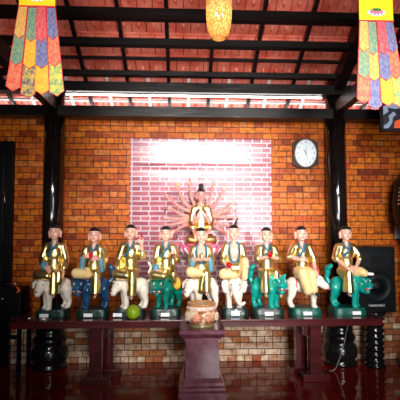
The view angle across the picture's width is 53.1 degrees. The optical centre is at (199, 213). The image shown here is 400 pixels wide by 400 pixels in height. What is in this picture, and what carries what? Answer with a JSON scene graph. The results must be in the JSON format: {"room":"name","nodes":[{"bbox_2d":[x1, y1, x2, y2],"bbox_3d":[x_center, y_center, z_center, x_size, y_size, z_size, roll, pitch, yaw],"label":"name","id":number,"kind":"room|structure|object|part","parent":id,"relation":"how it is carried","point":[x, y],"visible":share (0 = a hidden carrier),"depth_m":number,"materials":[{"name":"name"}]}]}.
{"room":"house of worship","nodes":[
{"label":"house of worship","id":0,"kind":"room"},
{"bbox_2d":[0,118,399,363],"bbox_3d":[-0.029,0.313,5.395,7.600,3.240,0.200,0,-3,-2],"label":"wall","id":1,"kind":"structure","parent":0,"point":[97,151],"depth_m":5.30,"materials":[{"name":"orange brick"}]},
{"bbox_2d":[0,141,15,365],"bbox_3d":[-2.970,0.488,5.101,1.100,2.860,0.138,0,-3,-2],"label":"door","id":2,"kind":"structure","parent":1,"relation":"in","point":[7,148],"depth_m":5.12,"materials":[{"name":"black metal"}]},
{"bbox_3d":[-2.969,0.466,5.076,0.900,2.500,0.020,0,-3,-2],"label":"panel","id":3,"kind":"part","parent":2,"relation":"part of","materials":[{"name":"black wood"}]},
{"bbox_2d":[129,138,271,293],"bbox_3d":[0.016,0.020,5.295,1.890,2.055,0.012,0,-3,-2],"label":"brick wall panel","id":4,"kind":"object","parent":1,"relation":"attached to","point":[243,167],"visible":0.54,"depth_m":5.32,"materials":[{"name":"brick"}]},
{"bbox_2d":[292,138,317,168],"bbox_3d":[1.417,-0.815,5.382,0.344,0.410,0.062,0,-3,-2],"label":"wall clock","id":5,"kind":"object","parent":1,"relation":"attached to","point":[304,150],"visible":1,"depth_m":5.36,"materials":[{"name":"black"}]},
{"bbox_2d":[379,103,399,131],"bbox_3d":[2.462,-1.290,4.831,0.620,0.623,0.162,0,-3,4],"label":"framed picture","id":6,"kind":"object","parent":1,"relation":"attached to","point":[389,116],"visible":0.66,"depth_m":4.77,"materials":[{"name":"black metal"}]},
{"bbox_2d":[383,103,399,127],"bbox_3d":[2.459,-1.232,4.769,0.558,0.440,0.073,0,-3,-2],"label":"print","id":7,"kind":"object","parent":6,"relation":"attached to","point":[391,113],"depth_m":4.77,"materials":[{"name":"multicoloured paper"}]},
{"bbox_2d":[395,223,399,238],"bbox_3d":[2.743,0.208,5.411,0.220,0.250,0.006,0,-3,-2],"label":"paper notice","id":8,"kind":"object","parent":1,"relation":"attached to","point":[397,232],"visible":0.6,"depth_m":5.40,"materials":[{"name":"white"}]},
{"bbox_2d":[0,0,399,108],"bbox_3d":[0.228,-2.681,1.954,7.810,2.300,8.400,0,-3,-2],"label":"ceiling","id":9,"kind":"structure","parent":0,"point":[7,26],"depth_m":4.90,"materials":[{"name":"tile"}]},
{"bbox_2d":[5,0,63,98],"bbox_3d":[-1.327,-1.954,3.258,0.463,2.057,0.037,0,-3,-2],"label":"pennant banner","id":10,"kind":"object","parent":9,"relation":"hanging from","point":[41,63],"visible":1,"depth_m":3.22,"materials":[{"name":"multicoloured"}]},
{"bbox_2d":[206,0,231,41],"bbox_3d":[0.161,-2.213,3.430,0.224,1.448,0.224,0,-3,-2],"label":"pendant lamp","id":11,"kind":"object","parent":9,"relation":"hanging from","point":[217,11],"visible":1,"depth_m":3.33,"materials":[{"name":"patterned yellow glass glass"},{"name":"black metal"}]},
{"bbox_2d":[357,0,399,109],"bbox_3d":[1.517,-1.920,3.377,0.430,2.112,0.037,0,-3,-2],"label":"pennant banner","id":12,"kind":"object","parent":9,"relation":"hanging from","point":[378,75],"visible":1,"depth_m":3.34,"materials":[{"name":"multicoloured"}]},
{"bbox_2d":[0,359,399,399],"bbox_3d":[0.134,1.779,1.466,7.600,0.100,7.900,0,-3,-2],"label":"floor","id":13,"kind":"structure","parent":0,"point":[243,380],"depth_m":4.45,"materials":[{"name":"red tile"}]},
{"bbox_2d":[0,309,31,377],"bbox_3d":[-2.354,1.539,4.811,0.510,0.730,0.340,0,-3,-2],"label":"stand","id":14,"kind":"object","parent":13,"relation":"on","point":[18,336],"visible":0.71,"depth_m":4.67,"materials":[{"name":"black wood"}]},
{"bbox_2d":[0,283,28,312],"bbox_3d":[-2.339,1.002,4.826,0.440,0.344,0.306,0,-3,-2],"label":"amplifier","id":15,"kind":"object","parent":14,"relation":"on","point":[13,298],"visible":1,"depth_m":4.71,"materials":[{"name":"black metal"}]},
{"bbox_3d":[-2.333,1.022,4.695,0.340,0.110,0.010,0,-3,-2],"label":"control panel","id":16,"kind":"part","parent":15,"relation":"part of","materials":[{"name":"black plastic"}]},
{"bbox_2d":[0,309,31,316],"bbox_3d":[-2.354,1.194,4.829,0.510,0.040,0.340,0,-3,-2],"label":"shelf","id":17,"kind":"object","parent":14,"relation":"attached to","point":[1,314],"depth_m":4.67,"materials":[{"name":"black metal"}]},
{"bbox_3d":[-2.113,1.552,4.670,0.040,0.690,0.040,0,-3,-2],"label":"leg","id":18,"kind":"part","parent":14,"relation":"part of","materials":[{"name":"black metal"}]},
{"bbox_3d":[-2.126,1.567,4.969,0.040,0.690,0.040,0,-3,-2],"label":"leg","id":19,"kind":"part","parent":14,"relation":"part of","materials":[{"name":"black wood"}]},
{"bbox_2d":[31,329,68,371],"bbox_3d":[-1.884,1.656,5.035,0.446,0.520,0.446,0,-3,-2],"label":"pillar base","id":20,"kind":"structure","parent":13,"relation":"on","point":[50,352],"depth_m":4.87,"materials":[{"name":"black stone"}]},
{"bbox_2d":[40,76,65,307],"bbox_3d":[-1.884,-0.182,5.131,0.264,3.300,0.264,0,-3,-2],"label":"pillar","id":21,"kind":"structure","parent":20,"relation":"on","point":[54,124],"depth_m":5.05,"materials":[{"name":"black wood"}]},
{"bbox_2d":[0,37,55,108],"bbox_3d":[-1.731,-1.588,1.613,0.100,0.160,7.200,0,-3,-2],"label":"cross beam","id":22,"kind":"structure","parent":21,"relation":"attached to","point":[47,99],"depth_m":3.86,"materials":[{"name":"black wood"}]},
{"bbox_3d":[-1.829,-2.408,3.967,0.130,1.667,2.620,0,-3,-2],"label":"rafter","id":23,"kind":"object","parent":22,"relation":"on","visible":0},
{"bbox_2d":[0,68,356,80],"bbox_3d":[-0.012,-1.768,5.093,7.200,0.060,0.080,0,-3,-2],"label":"purlin","id":24,"kind":"structure","parent":23,"relation":"on","point":[66,72],"depth_m":5.06,"materials":[{"name":"black wood"}]},
{"bbox_2d":[0,35,398,51],"bbox_3d":[0.005,-2.000,4.715,7.200,0.075,0.090,0,-3,-2],"label":"purlin","id":25,"kind":"structure","parent":23,"relation":"on","point":[64,41],"depth_m":4.69,"materials":[{"name":"black wood"}]},
{"bbox_2d":[0,4,399,24],"bbox_3d":[0.018,-2.195,4.406,7.200,0.075,0.090,0,-3,-2],"label":"purlin","id":26,"kind":"structure","parent":23,"relation":"on","point":[5,9],"depth_m":4.38,"materials":[{"name":"black wood"}]},
{"bbox_2d":[0,75,15,103],"bbox_3d":[-2.507,-2.302,4.249,0.042,1.880,3.250,0,-3,-2],"label":"rafter","id":27,"kind":"object","parent":26,"relation":"on","point":[10,97],"depth_m":5.38,"materials":[{"name":"black wood"}]},
{"bbox_2d":[64,0,93,105],"bbox_3d":[-1.438,-2.299,4.294,0.042,1.880,3.250,0,-3,-2],"label":"rafter","id":28,"kind":"object","parent":26,"relation":"on","point":[66,2],"visible":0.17,"depth_m":4.80,"materials":[{"name":"black wood"}]},
{"bbox_2d":[114,0,132,105],"bbox_3d":[-0.903,-2.298,4.317,0.042,1.880,3.250,0,-3,-2],"label":"rafter","id":29,"kind":"object","parent":26,"relation":"on","point":[116,2],"visible":0.38,"depth_m":4.81,"materials":[{"name":"black wood"}]},
{"bbox_2d":[164,0,170,106],"bbox_3d":[-0.369,-2.297,4.339,0.042,1.880,3.250,0,-3,-2],"label":"rafter","id":30,"kind":"object","parent":26,"relation":"on","point":[165,1],"visible":0.38,"depth_m":4.82,"materials":[{"name":"black wood"}]},
{"bbox_2d":[284,0,319,107],"bbox_3d":[1.275,-2.293,4.409,0.042,1.880,3.250,0,-3,-2],"label":"rafter","id":31,"kind":"object","parent":26,"relation":"on","point":[316,2],"visible":0.44,"depth_m":4.86,"materials":[{"name":"black wood"}]},
{"bbox_2d":[360,28,399,108],"bbox_3d":[2.369,-2.291,4.455,0.042,1.880,3.250,0,-3,-2],"label":"rafter","id":32,"kind":"object","parent":26,"relation":"on","point":[363,106],"depth_m":4.76,"materials":[{"name":"black wood"}]},
{"bbox_2d":[0,104,378,122],"bbox_3d":[-0.019,-1.313,5.240,7.200,0.130,0.160,0,-3,-2],"label":"tie beam","id":33,"kind":"structure","parent":21,"relation":"attached to","point":[6,110],"depth_m":5.17,"materials":[{"name":"black wood"}]},
{"bbox_2d":[8,309,384,385],"bbox_3d":[-0.010,1.520,4.550,4.040,0.740,0.580,0,-3,-2],"label":"altar table","id":34,"kind":"object","parent":13,"relation":"on","point":[307,329],"visible":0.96,"depth_m":4.42,"materials":[{"name":"brown wood"}]},
{"bbox_2d":[27,317,51,319],"bbox_3d":[-1.717,1.117,4.279,0.252,0.036,0.036,0,-3,-2],"label":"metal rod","id":35,"kind":"object","parent":34,"relation":"on","point":[28,318],"visible":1,"depth_m":4.27,"materials":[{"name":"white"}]},
{"bbox_2d":[32,224,71,317],"bbox_3d":[-1.654,0.630,4.489,0.407,1.031,0.390,0,-3,-2],"label":"statue","id":36,"kind":"object","parent":34,"relation":"on","point":[54,259],"visible":1,"depth_m":4.45,"materials":[{"name":"gold metal"}]},
{"bbox_2d":[71,227,114,317],"bbox_3d":[-1.206,0.648,4.505,0.472,0.998,0.380,0,-3,-2],"label":"statue","id":37,"kind":"object","parent":34,"relation":"on","point":[88,280],"visible":0.99,"depth_m":4.43,"materials":[{"name":"blue ceramic"}]},
{"bbox_3d":[-1.295,0.668,4.445,0.230,0.146,0.275,0,-3,-2],"label":"trouser leg","id":38,"kind":"part","parent":37,"relation":"part of","materials":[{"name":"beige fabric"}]},
{"bbox_3d":[-1.158,1.521,4.471,0.132,0.590,0.110,0,-3,-2],"label":"leg","id":39,"kind":"part","parent":34,"relation":"part of","materials":[{"name":"brown wood"}]},
{"bbox_3d":[-1.073,1.343,4.600,0.060,0.100,0.230,0,-3,-2],"label":"rail","id":40,"kind":"part","parent":34,"relation":"part of","materials":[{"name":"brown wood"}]},
{"bbox_3d":[-1.078,1.534,4.720,0.132,0.590,0.110,0,-3,-2],"label":"leg","id":41,"kind":"part","parent":34,"relation":"part of","materials":[{"name":"brown wood"}]},
{"bbox_2d":[110,224,152,317],"bbox_3d":[-0.765,0.631,4.529,0.474,1.034,0.372,0,-3,-2],"label":"statue","id":42,"kind":"object","parent":34,"relation":"on","point":[126,272],"visible":1,"depth_m":4.49,"materials":[{"name":"gold"}]},
{"bbox_2d":[126,304,139,319],"bbox_3d":[-0.722,1.054,4.322,0.152,0.166,0.152,0,-3,-2],"label":"pomelo","id":43,"kind":"object","parent":34,"relation":"on","point":[133,311],"visible":1,"depth_m":4.27,"materials":[{"name":"green food"}]},
{"bbox_2d":[149,226,182,317],"bbox_3d":[-0.384,0.642,4.561,0.378,1.014,0.450,0,-3,-2],"label":"statue","id":44,"kind":"object","parent":34,"relation":"on","point":[165,282],"visible":0.99,"depth_m":4.49,"materials":[{"name":"green"}]},
{"bbox_2d":[182,227,218,309],"bbox_3d":[0.008,0.651,4.566,0.420,0.998,0.383,0,-3,-2],"label":"statue","id":45,"kind":"object","parent":34,"relation":"on","point":[201,257],"visible":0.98,"depth_m":4.50,"materials":[{"name":"white ceramic"}]},
{"bbox_3d":[-0.064,0.666,4.503,0.196,0.155,0.264,0,-3,-2],"label":"trouser leg","id":46,"kind":"part","parent":45,"relation":"part of","materials":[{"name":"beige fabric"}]},
{"bbox_2d":[219,224,248,316],"bbox_3d":[0.376,0.635,4.582,0.340,1.031,0.433,0,-3,-2],"label":"statue","id":47,"kind":"object","parent":34,"relation":"on","point":[233,256],"visible":1,"depth_m":4.49,"materials":[{"name":"white ceramic"}]},
{"bbox_3d":[0.309,0.672,4.513,0.205,0.145,0.275,0,-3,-2],"label":"trouser leg","id":48,"kind":"part","parent":47,"relation":"part of","materials":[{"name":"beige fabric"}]},
{"bbox_3d":[0.467,0.619,4.535,0.118,0.259,0.245,1,-3,-26],"label":"trouser leg","id":49,"kind":"part","parent":47,"relation":"part of","materials":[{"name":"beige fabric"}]},
{"bbox_2d":[248,227,286,316],"bbox_3d":[0.782,0.650,4.588,0.406,1.002,0.415,0,-3,-2],"label":"statue","id":50,"kind":"object","parent":34,"relation":"on","point":[270,282],"visible":1,"depth_m":4.55,"materials":[{"name":"green ceramic"}]},
{"bbox_3d":[1.210,1.539,4.817,0.132,0.590,0.110,0,-3,-2],"label":"leg","id":51,"kind":"part","parent":34,"relation":"part of","materials":[{"name":"brown wood"}]},
{"bbox_3d":[1.215,1.348,4.697,0.060,0.100,0.230,0,-3,-2],"label":"rail","id":52,"kind":"part","parent":34,"relation":"part of","materials":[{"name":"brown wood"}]},
{"bbox_2d":[280,226,329,315],"bbox_3d":[1.206,0.644,4.610,0.552,1.017,0.354,0,-3,-2],"label":"statue","id":53,"kind":"object","parent":34,"relation":"on","point":[307,280],"visible":0.99,"depth_m":4.56,"materials":[{"name":"white"}]},
{"bbox_3d":[1.158,0.753,4.560,0.159,0.331,0.260,1,-3,-22],"label":"trouser leg","id":54,"kind":"part","parent":53,"relation":"part of","materials":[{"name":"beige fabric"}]},
{"bbox_3d":[1.231,0.748,4.568,0.142,0.319,0.254,1,-3,-11],"label":"trouser leg","id":55,"kind":"part","parent":53,"relation":"part of","materials":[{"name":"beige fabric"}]},
{"bbox_3d":[1.310,1.527,4.576,0.132,0.590,0.110,0,-3,-2],"label":"leg","id":56,"kind":"part","parent":34,"relation":"part of","materials":[{"name":"brown wood"}]},
{"bbox_2d":[324,226,373,315],"bbox_3d":[1.730,0.643,4.635,0.443,1.021,0.417,0,-3,-9],"label":"statue","id":57,"kind":"object","parent":34,"relation":"on","point":[351,279],"visible":1,"depth_m":4.59,"materials":[{"name":"green ceramic"}]},
{"bbox_3d":[1.791,0.674,4.589,0.122,0.140,0.262,3,-4,-41],"label":"trouser leg","id":58,"kind":"part","parent":57,"relation":"part of","materials":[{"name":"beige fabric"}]},
{"bbox_2d":[163,179,237,299],"bbox_3d":[0.008,0.733,4.951,0.944,2.355,0.442,0,-3,-2],"label":"statue","id":59,"kind":"object","parent":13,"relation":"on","point":[200,215],"visible":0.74,"depth_m":5.01,"materials":[{"name":"gold metal"}]},
{"bbox_2d":[178,320,226,399],"bbox_3d":[0.016,1.494,4.032,0.460,0.738,0.460,0,-3,-2],"label":"pedestal","id":60,"kind":"object","parent":13,"relation":"on","point":[201,378],"visible":0.96,"depth_m":3.86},
{"bbox_2d":[185,294,218,327],"bbox_3d":[0.017,0.970,4.042,0.344,0.310,0.344,0,-3,-2],"label":"bowl","id":61,"kind":"object","parent":60,"relation":"on","point":[201,313],"visible":1,"depth_m":3.93,"materials":[{"name":"ceramic"}]},
{"bbox_2d":[329,326,347,370],"bbox_3d":[1.707,1.586,4.883,0.269,0.640,0.054,1,-3,-13],"label":"cable","id":62,"kind":"object","parent":13,"relation":"on","point":[347,326],"visible":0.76,"depth_m":4.86,"materials":[{"name":"grey plastic"}]},
{"bbox_2d":[322,326,357,367],"bbox_3d":[1.808,1.664,5.191,0.446,0.520,0.446,0,-3,-2],"label":"pillar base","id":63,"kind":"structure","parent":13,"relation":"on","point":[334,336],"depth_m":5.03,"materials":[{"name":"black wood"}]},
{"bbox_2d":[325,81,348,305],"bbox_3d":[1.808,-0.173,5.288,0.264,3.300,0.264,0,-3,-2],"label":"pillar","id":64,"kind":"structure","parent":63,"relation":"on","point":[335,129],"depth_m":5.20,"materials":[{"name":"black wood"}]},
{"bbox_2d":[335,44,399,112],"bbox_3d":[1.960,-1.579,1.770,0.100,0.160,7.200,0,-3,-2],"label":"cross beam","id":65,"kind":"structure","parent":64,"relation":"attached to","point":[348,98],"depth_m":4.86,"materials":[{"name":"black wood"}]},
{"bbox_2d":[364,312,385,368],"bbox_3d":[2.214,1.578,5.073,0.280,0.680,0.280,0,-3,-2],"label":"stand","id":66,"kind":"object","parent":13,"relation":"on","point":[374,335],"visible":0.8,"depth_m":4.98,"materials":[{"name":"black wood"}]},
{"bbox_2d":[349,246,395,311],"bbox_3d":[2.212,0.831,5.163,0.500,0.820,0.337,0,-3,-2],"label":"loudspeaker","id":67,"kind":"object","parent":66,"relation":"on","point":[378,260],"visible":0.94,"depth_m":5.03,"materials":[{"name":"black plastic"}]},
{"bbox_2d":[392,176,399,365],"bbox_3d":[2.716,0.617,5.091,0.460,2.600,0.467,0,-3,-2],"label":"lantern","id":68,"kind":"object","parent":13,"relation":"on","point":[396,192],"visible":1,"depth_m":5.10,"materials":[{"name":"brown metal"}]},
{"bbox_3d":[2.715,-0.231,5.139,0.460,0.900,0.460,0,-3,-2],"label":"lamp shade","id":69,"kind":"part","parent":68,"relation":"part of","materials":[{"name":"brown metal"}]},
{"bbox_3d":[-3.558,-0.881,1.348,0.200,5.200,7.700,0,-3,-2],"label":"wall","id":70,"kind":"structure","parent":0,"visible":0},
{"bbox_2d":[0,80,351,97],"bbox_3d":[-0.017,-1.617,5.206,7.200,0.125,0.140,0,-3,-2],"label":"beam","id":71,"kind":"structure","parent":70,"relation":"attached to","point":[80,87],"depth_m":5.14,"materials":[{"name":"black wood"}]},
{"bbox_2d":[64,76,74,104],"bbox_3d":[-1.748,-1.601,5.422,0.040,0.344,0.560,0,-3,-2],"label":"bracket","id":72,"kind":"object","parent":71,"relation":"attached to","point":[65,77],"visible":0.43,"depth_m":5.42,"materials":[{"name":"white metal"}]},
{"bbox_2d":[105,77,113,105],"bbox_3d":[-1.218,-1.600,5.444,0.040,0.344,0.560,0,-3,-2],"label":"bracket","id":73,"kind":"object","parent":71,"relation":"attached to","point":[106,78],"visible":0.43,"depth_m":5.46,"materials":[{"name":"white metal"}]},
{"bbox_2d":[146,78,151,105],"bbox_3d":[-0.689,-1.599,5.467,0.040,0.344,0.560,0,-3,-2],"label":"bracket","id":74,"kind":"object","parent":71,"relation":"attached to","point":[147,79],"visible":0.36,"depth_m":5.47,"materials":[{"name":"white metal"}]},
{"bbox_2d":[187,78,189,106],"bbox_3d":[-0.159,-1.598,5.489,0.040,0.344,0.560,0,-3,-2],"label":"bracket","id":75,"kind":"object","parent":71,"relation":"attached to","point":[188,79],"visible":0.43,"depth_m":5.50,"materials":[{"name":"white metal"}]},
{"bbox_2d":[66,92,321,98],"bbox_3d":[-0.057,-1.538,5.200,3.320,0.035,0.024,0,-3,-2],"label":"strip light","id":76,"kind":"object","parent":71,"relation":"attached to","point":[72,93],"visible":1,"depth_m":5.19,"materials":[{"name":"white plastic"}]},
{"bbox_2d":[206,27,213,106],"bbox_3d":[0.166,-2.296,4.362,0.042,1.880,3.250,0,-3,-2],"label":"rafter","id":77,"kind":"object","parent":71,"relation":"on","point":[211,50],"depth_m":5.02,"materials":[{"name":"black wood"}]},
{"bbox_2d":[224,79,230,106],"bbox_3d":[0.370,-1.597,5.512,0.040,0.344,0.560,0,-3,-2],"label":"bracket","id":78,"kind":"object","parent":71,"relation":"attached to","point":[228,80],"visible":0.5,"depth_m":5.51,"materials":[{"name":"white metal"}]},
{"bbox_2d":[245,0,268,107],"bbox_3d":[0.720,-2.295,4.386,0.042,1.880,3.250,0,-3,-2],"label":"rafter","id":79,"kind":"object","parent":71,"relation":"on","point":[265,4],"visible":0.44,"depth_m":4.84,"materials":[{"name":"black wood"}]},
{"bbox_2d":[261,80,270,107],"bbox_3d":[0.900,-1.596,5.534,0.040,0.344,0.560,0,-3,-2],"label":"bracket","id":80,"kind":"object","parent":71,"relation":"attached to","point":[268,81],"visible":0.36,"depth_m":5.54,"materials":[{"name":"white metal"}]},
{"bbox_2d":[298,80,310,107],"bbox_3d":[1.430,-1.594,5.557,0.040,0.344,0.560,0,-3,-2],"label":"bracket","id":81,"kind":"object","parent":71,"relation":"attached to","point":[308,81],"visible":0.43,"depth_m":5.56,"materials":[{"name":"white paint"}]},
{"bbox_2d":[333,12,358,90],"bbox_3d":[1.862,-2.400,4.124,0.130,1.667,2.620,0,-3,-2],"label":"rafter","id":82,"kind":"object","parent":71,"relation":"on","point":[348,60],"visible":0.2,"depth_m":4.88,"materials":[{"name":"black wood"}]},
{"bbox_3d":[-3.047,-2.303,4.226,0.042,1.880,3.250,0,-3,-2],"label":"rafter","id":83,"kind":"object","parent":71,"relation":"on","visible":0},
{"bbox_2d":[0,97,367,104],"bbox_3d":[-0.032,-1.562,5.548,7.600,0.030,0.030,0,-3,-2],"label":"board","id":84,"kind":"object","parent":83,"relation":"attached to","point":[1,98],"visible":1,"depth_m":5.53,"materials":[{"name":"white paint"}]},
{"bbox_2d":[23,55,357,63],"bbox_3d":[-0.006,-1.918,4.971,7.200,0.030,0.040,0,-3,-2],"label":"batten","id":85,"kind":"object","parent":83,"relation":"on","point":[62,56],"visible":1,"depth_m":4.96,"materials":[{"name":"black wood"}]},
{"bbox_2d":[0,16,399,27],"bbox_3d":[0.013,-2.190,4.540,7.200,0.030,0.040,0,-3,-2],"label":"batten","id":86,"kind":"object","parent":83,"relation":"on","point":[1,17],"visible":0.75,"depth_m":4.52,"materials":[{"name":"black wood"}]}
]}

